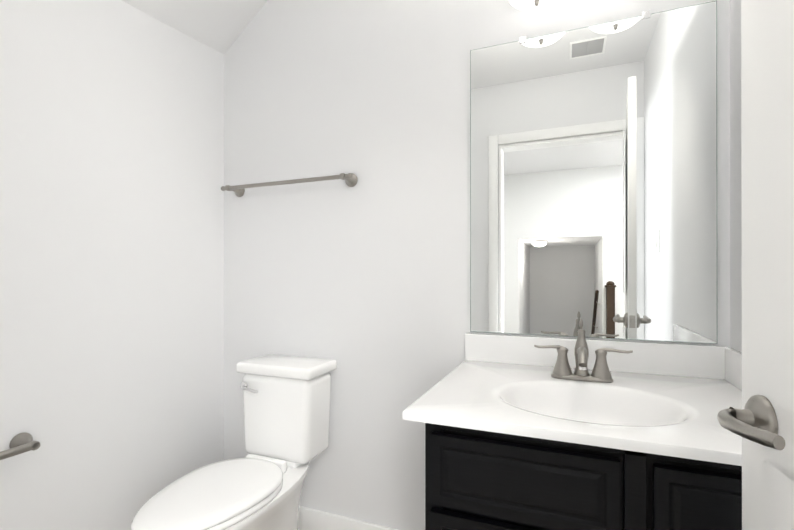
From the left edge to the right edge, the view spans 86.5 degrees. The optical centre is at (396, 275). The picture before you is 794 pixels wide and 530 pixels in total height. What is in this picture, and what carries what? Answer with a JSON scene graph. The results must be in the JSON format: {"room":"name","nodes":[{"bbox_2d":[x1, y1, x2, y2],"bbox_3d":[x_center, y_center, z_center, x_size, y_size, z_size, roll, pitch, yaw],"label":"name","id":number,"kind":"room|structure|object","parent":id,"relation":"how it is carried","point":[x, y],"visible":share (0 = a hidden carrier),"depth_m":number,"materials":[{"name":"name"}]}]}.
{"room":"bathroom","nodes":[
{"label":"bathroom","id":0,"kind":"room"},
{"bbox_2d":[121,0,267,53],"bbox_3d":[-0.195,-1.165,0.888,1.900,0.565,1.500,0,0,22],"label":"ceiling","id":1,"kind":"structure","parent":0,"point":[220,26],"depth_m":1.75,"materials":[{"name":"white paint"}]},
{"bbox_2d":[0,0,741,529],"bbox_3d":[-0.499,-0.184,0.135,2.140,2.590,0.120,0,0,22],"label":"wall","id":2,"kind":"structure","parent":0,"point":[156,284],"depth_m":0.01,"materials":[{"name":"white paint"}]},
{"bbox_2d":[0,432,39,459],"bbox_3d":[-1.085,0.481,1.115,0.076,0.055,0.244,0,0,22],"label":"toilet paper holder","id":3,"kind":"object","parent":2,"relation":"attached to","point":[23,442],"visible":1,"depth_m":1.19,"materials":[{"name":"silver metal"}]},
{"bbox_2d":[221,173,357,196],"bbox_3d":[-0.460,-0.381,1.756,0.648,0.055,0.084,0,0,22],"label":"towel bar","id":4,"kind":"object","parent":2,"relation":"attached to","point":[351,179],"visible":1,"depth_m":1.70,"materials":[{"name":"silver metal"}]},
{"bbox_2d":[509,0,557,11],"bbox_3d":[0.559,-0.956,1.273,0.460,0.242,0.216,0,0,22],"label":"sconce","id":5,"kind":"object","parent":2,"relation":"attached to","point":[529,5],"visible":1,"depth_m":1.33,"materials":[{"name":"white glass"}]},
{"bbox_2d":[470,0,717,343],"bbox_3d":[0.598,-0.307,1.368,0.726,1.012,0.009,0,0,22],"label":"mirror","id":6,"kind":"object","parent":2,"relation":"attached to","point":[593,177],"visible":1,"depth_m":1.35,"materials":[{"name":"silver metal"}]},
{"bbox_2d":[717,0,793,529],"bbox_3d":[0.424,0.099,0.280,0.178,2.000,0.819,0,0,22],"label":"door","id":7,"kind":"structure","parent":2,"relation":"in","point":[761,422],"depth_m":0.59,"materials":[{"name":"white paint"}]},
{"bbox_3d":[-0.195,1.162,0.884,2.140,0.100,1.740,0,0,22],"label":"floor","id":8,"kind":"structure","parent":0,"visible":0},
{"bbox_2d":[131,354,336,529],"bbox_3d":[-0.528,0.724,1.422,0.340,0.778,0.719,0,0,22],"label":"toilet","id":9,"kind":"object","parent":8,"relation":"on","point":[286,403],"visible":1,"depth_m":1.52,"materials":[{"name":"white ceramic"}]},
{"bbox_2d":[298,506,397,529],"bbox_3d":[0.083,1.041,1.571,1.900,0.145,0.018,0,0,22],"label":"baseboard","id":10,"kind":"structure","parent":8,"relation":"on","point":[311,519],"depth_m":1.70,"materials":[{"name":"white paint"}]},
{"bbox_2d":[403,333,741,529],"bbox_3d":[0.487,0.659,1.077,0.772,0.908,0.626,0,0,22],"label":"bathroom vanity","id":11,"kind":"object","parent":8,"relation":"on","point":[518,436],"visible":0.9,"depth_m":0.90,"materials":[{"name":"black wood"}]},
{"bbox_2d":[534,319,632,382],"bbox_3d":[0.513,0.211,1.169,0.260,0.172,0.157,0,0,22],"label":"faucet","id":12,"kind":"object","parent":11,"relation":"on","point":[601,373],"visible":1,"depth_m":1.20,"materials":[{"name":"silver metal"}]}
]}

